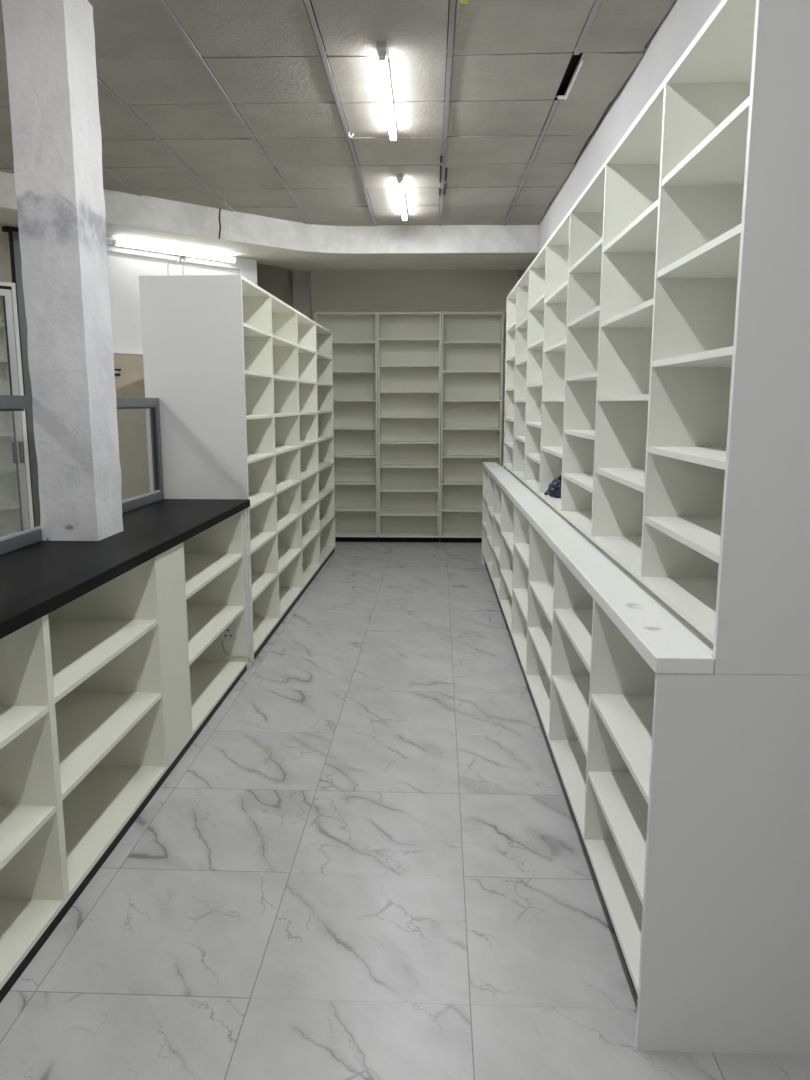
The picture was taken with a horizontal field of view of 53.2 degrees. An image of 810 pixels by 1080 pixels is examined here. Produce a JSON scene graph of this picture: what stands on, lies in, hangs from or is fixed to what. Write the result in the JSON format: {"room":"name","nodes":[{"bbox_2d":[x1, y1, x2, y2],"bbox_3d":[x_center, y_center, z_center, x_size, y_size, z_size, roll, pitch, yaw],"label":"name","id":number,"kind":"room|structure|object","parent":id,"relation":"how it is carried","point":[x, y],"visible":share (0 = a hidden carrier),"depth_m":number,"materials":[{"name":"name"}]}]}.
{"room":"pharmacy","nodes":[
{"label":"pharmacy","id":0,"kind":"room"},
{"bbox_2d":[0,222,17,282],"bbox_3d":[-4.180,-1.201,6.543,2.380,3.400,0.140,-8,13,-40],"label":"wall","id":1,"kind":"structure","parent":0,"point":[5,263],"depth_m":6.91,"materials":[{"name":"beige paint"}]},
{"bbox_2d":[107,251,238,352],"bbox_3d":[-2.247,-1.351,7.429,0.130,3.400,1.720,9,13,43],"label":"wall","id":2,"kind":"structure","parent":0,"point":[124,270],"depth_m":7.06,"materials":[{"name":"white paint"}]},
{"bbox_2d":[114,352,149,500],"bbox_3d":[-2.179,-0.673,7.485,0.047,2.044,1.670,9,13,43],"label":"wooden board","id":3,"kind":"object","parent":2,"relation":"attached to","point":[128,367],"visible":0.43,"depth_m":7.17,"materials":[{"name":"beige wood"}]},
{"bbox_2d":[107,239,236,262],"bbox_3d":[-2.062,-2.582,7.240,0.059,0.040,1.295,9,13,43],"label":"lamp","id":4,"kind":"object","parent":2,"relation":"attached to","point":[109,242],"visible":0.95,"depth_m":7.18,"materials":[{"name":"white plastic"}]},
{"bbox_2d":[107,237,239,269],"bbox_3d":[-2.189,-2.558,7.168,0.030,0.111,1.720,9,13,43],"label":"trim","id":5,"kind":"structure","parent":2,"relation":"attached to","point":[110,248],"depth_m":7.24,"materials":[{"name":"white paint"}]},
{"bbox_2d":[239,258,256,284],"bbox_3d":[-1.575,-1.263,8.140,0.150,2.989,0.199,9,13,43],"label":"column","id":6,"kind":"structure","parent":2,"relation":"attached to","point":[248,267],"depth_m":7.86,"materials":[{"name":"white paint"}]},
{"bbox_2d":[0,171,538,270],"bbox_3d":[-2.045,-2.709,6.810,7.424,0.316,2.061,-5,11,-29],"label":"beam","id":7,"kind":"structure","parent":0,"point":[129,216],"depth_m":7.47,"materials":[{"name":"grey paint"}]},
{"bbox_2d":[257,263,292,307],"bbox_3d":[-2.485,-1.711,9.554,2.440,3.400,0.050,0,10,2],"label":"wall","id":8,"kind":"structure","parent":0,"point":[278,281],"depth_m":9.28,"materials":[{"name":"beige paint"}]},
{"bbox_2d":[293,269,311,318],"bbox_3d":[-1.175,-1.694,9.450,0.185,3.400,0.180,0,10,2],"label":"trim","id":9,"kind":"structure","parent":8,"relation":"attached to","point":[302,291],"depth_m":9.18,"materials":[{"name":"paint"}]},
{"bbox_2d":[0,0,675,226],"bbox_3d":[-1.698,-2.187,3.056,5.600,0.148,12.650,0,10,2],"label":"ceiling","id":10,"kind":"structure","parent":0,"point":[267,108],"depth_m":4.37,"materials":[{"name":"tile"}]},
{"bbox_2d":[377,41,396,140],"bbox_3d":[-0.089,-2.350,4.292,0.040,0.059,1.260,0,10,2],"label":"lamp","id":11,"kind":"object","parent":10,"relation":"attached to","point":[381,45],"visible":1,"depth_m":4.09,"materials":[{"name":"white plastic"}]},
{"bbox_2d":[397,174,406,220],"bbox_3d":[-0.021,-2.713,6.431,0.040,0.059,1.300,0,10,2],"label":"lamp","id":12,"kind":"object","parent":10,"relation":"attached to","point":[399,176],"visible":1,"depth_m":6.26,"materials":[{"name":"white plastic"}]},
{"bbox_2d":[0,541,809,1079],"bbox_3d":[-1.748,1.072,3.610,6.100,0.100,13.050,0,10,2],"label":"floor","id":13,"kind":"structure","parent":0,"point":[370,861],"depth_m":2.69,"materials":[{"name":"tile"}]},
{"bbox_2d":[0,282,33,537],"bbox_3d":[-3.879,-0.777,6.500,1.485,2.580,0.386,-8,13,-40],"label":"tall cabinet","id":14,"kind":"object","parent":13,"relation":"on","point":[16,508],"visible":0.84,"depth_m":6.89,"materials":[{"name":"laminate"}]},
{"bbox_2d":[0,359,7,362],"bbox_3d":[-3.903,-1.443,6.415,1.421,0.020,0.268,-8,13,-40],"label":"shelf","id":15,"kind":"object","parent":14,"relation":"attached to","point":[1,360],"depth_m":6.73,"materials":[{"name":"white laminate"}]},
{"bbox_2d":[0,433,13,435],"bbox_3d":[-3.903,-0.834,6.518,1.421,0.020,0.268,-8,13,-40],"label":"shelf","id":16,"kind":"object","parent":14,"relation":"attached to","point":[1,434],"depth_m":6.83,"materials":[{"name":"white laminate"}]},
{"bbox_2d":[0,467,16,472],"bbox_3d":[-3.903,-0.536,6.569,1.421,0.020,0.268,-8,13,-40],"label":"shelf","id":17,"kind":"object","parent":14,"relation":"attached to","point":[2,469],"depth_m":6.90,"materials":[{"name":"white laminate"}]},
{"bbox_2d":[0,502,19,508],"bbox_3d":[-3.903,-0.230,6.621,1.421,0.020,0.268,-8,13,-40],"label":"shelf","id":18,"kind":"object","parent":14,"relation":"attached to","point":[3,505],"depth_m":6.96,"materials":[{"name":"white laminate"}]},
{"bbox_2d":[2,226,39,526],"bbox_3d":[-3.185,-1.060,6.851,0.180,3.020,0.080,-8,13,-40],"label":"post","id":19,"kind":"object","parent":13,"relation":"on","point":[13,232],"visible":0.55,"depth_m":6.74,"materials":[{"name":"grey metal"}]},
{"bbox_2d":[0,616,66,1002],"bbox_3d":[-1.384,0.795,1.990,0.560,0.986,1.068,0,10,3],"label":"shelf unit","id":20,"kind":"object","parent":13,"relation":"on","point":[33,897],"visible":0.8,"depth_m":2.47,"materials":[{"name":"beige laminate"}]},
{"bbox_2d":[45,556,167,911],"bbox_3d":[-1.335,0.627,2.985,0.560,0.986,0.952,0,10,3],"label":"shelf unit","id":21,"kind":"object","parent":13,"relation":"on","point":[104,645],"visible":0.46,"depth_m":3.26,"materials":[{"name":"beige laminate"}]},
{"bbox_2d":[0,499,249,638],"bbox_3d":[-1.372,0.163,2.629,0.632,0.043,4.698,0,10,3],"label":"countertop","id":22,"kind":"structure","parent":21,"relation":"on","point":[37,579],"depth_m":3.11,"materials":[{"name":"black laminate"}]},
{"bbox_2d":[1,0,122,540],"bbox_3d":[-1.421,-1.104,3.397,0.251,2.199,0.290,0,10,3],"label":"column","id":23,"kind":"structure","parent":22,"relation":"on","point":[50,44],"depth_m":3.29,"materials":[{"name":"paint"}]},
{"bbox_2d":[0,395,163,554],"bbox_3d":[-1.607,-0.160,2.588,0.046,0.609,4.686,0,10,3],"label":"glass wall","id":24,"kind":"structure","parent":22,"relation":"on","point":[152,404],"depth_m":4.43,"materials":[{"name":"grey metal"}]},
{"bbox_2d":[157,543,190,776],"bbox_3d":[-1.040,0.521,3.607,0.030,0.986,0.332,0,10,3],"label":"panel","id":25,"kind":"object","parent":13,"relation":"on","point":[170,571],"visible":0.71,"depth_m":3.59,"materials":[{"name":"beige laminate"}]},
{"bbox_2d":[182,511,246,744],"bbox_3d":[-1.270,0.398,4.332,0.560,0.986,1.112,0,10,3],"label":"shelf unit","id":26,"kind":"object","parent":13,"relation":"on","point":[213,558],"visible":0.31,"depth_m":4.77,"materials":[{"name":"beige laminate"}]},
{"bbox_2d":[221,624,253,663],"bbox_3d":[-1.008,0.646,4.921,0.212,0.288,0.100,-6,11,-31],"label":"power strip","id":27,"kind":"object","parent":26,"relation":"attached to","point":[229,634],"visible":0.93,"depth_m":4.87,"materials":[{"name":"white plastic"}]},
{"bbox_2d":[139,275,334,661],"bbox_3d":[-1.165,-0.716,6.837,0.605,2.345,3.899,0,10,3],"label":"bookcase","id":28,"kind":"object","parent":13,"relation":"on","point":[241,378],"visible":0.86,"depth_m":5.54,"materials":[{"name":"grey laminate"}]},
{"bbox_2d":[167,256,185,275],"bbox_3d":[-1.359,-1.626,4.814,0.118,0.127,0.016,0,10,3],"label":"wire hook","id":29,"kind":"object","parent":28,"relation":"on","point":[181,257],"visible":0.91,"depth_m":4.81,"materials":[{"name":"white plastic"}]},
{"bbox_2d":[242,508,251,666],"bbox_3d":[-0.973,0.295,4.942,0.034,0.986,0.148,0,10,3],"label":"strip","id":30,"kind":"object","parent":13,"relation":"on","point":[244,512],"visible":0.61,"depth_m":4.92,"materials":[{"name":"beige laminate"}]},
{"bbox_2d":[314,312,378,541],"bbox_3d":[-0.663,-1.289,9.422,0.703,2.612,0.300,0,10,2],"label":"bookcase","id":31,"kind":"object","parent":13,"relation":"on","point":[354,334],"visible":0.66,"depth_m":9.50,"materials":[{"name":"beige laminate"}]},
{"bbox_2d":[377,312,440,541],"bbox_3d":[0.052,-1.286,9.400,0.715,2.612,0.300,0,10,2],"label":"bookcase","id":32,"kind":"object","parent":13,"relation":"on","point":[408,343],"visible":1,"depth_m":9.49,"materials":[{"name":"beige laminate"}]},
{"bbox_2d":[440,312,503,542],"bbox_3d":[0.762,-1.282,9.379,0.694,2.612,0.300,0,10,2],"label":"bookcase","id":33,"kind":"object","parent":13,"relation":"on","point":[471,342],"visible":0.84,"depth_m":9.45,"materials":[{"name":"beige laminate"}]},
{"bbox_2d":[481,466,809,1054],"bbox_3d":[0.913,0.278,5.026,0.465,0.992,6.249,0,10,2],"label":"shelf unit","id":34,"kind":"object","parent":13,"relation":"on","point":[688,795],"visible":0.75,"depth_m":2.00,"materials":[{"name":"grey laminate"}]},
{"bbox_2d":[482,462,713,673],"bbox_3d":[0.773,-0.232,4.943,0.198,0.038,6.254,0,10,2],"label":"countertop","id":35,"kind":"structure","parent":34,"relation":"on","point":[669,644],"depth_m":2.48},
{"bbox_2d":[503,0,809,674],"bbox_3d":[0.966,-0.897,4.429,0.335,1.522,5.469,0,10,2],"label":"wall shelf unit","id":36,"kind":"object","parent":34,"relation":"on","point":[657,360],"visible":0.99,"depth_m":2.33,"materials":[{"name":"grey laminate"}]},
{"bbox_2d":[544,476,561,497],"bbox_3d":[0.891,-0.310,4.654,0.156,0.123,0.253,0,10,2],"label":"plastic bag","id":37,"kind":"object","parent":36,"relation":"on","point":[554,488],"visible":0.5,"depth_m":4.60,"materials":[{"name":"blue plastic"}]},
{"bbox_2d":[311,270,517,465],"bbox_3d":[-1.503,-1.772,9.614,5.600,3.500,0.150,0,10,2],"label":"wall","id":38,"kind":"structure","parent":0,"point":[441,291],"depth_m":9.31,"materials":[{"name":"beige paint"}]},
{"bbox_2d":[518,0,721,280],"bbox_3d":[1.176,-0.688,3.221,0.150,3.500,12.650,0,10,2],"label":"wall","id":39,"kind":"structure","parent":0,"point":[684,20],"depth_m":4.02,"materials":[{"name":"grey paint"}]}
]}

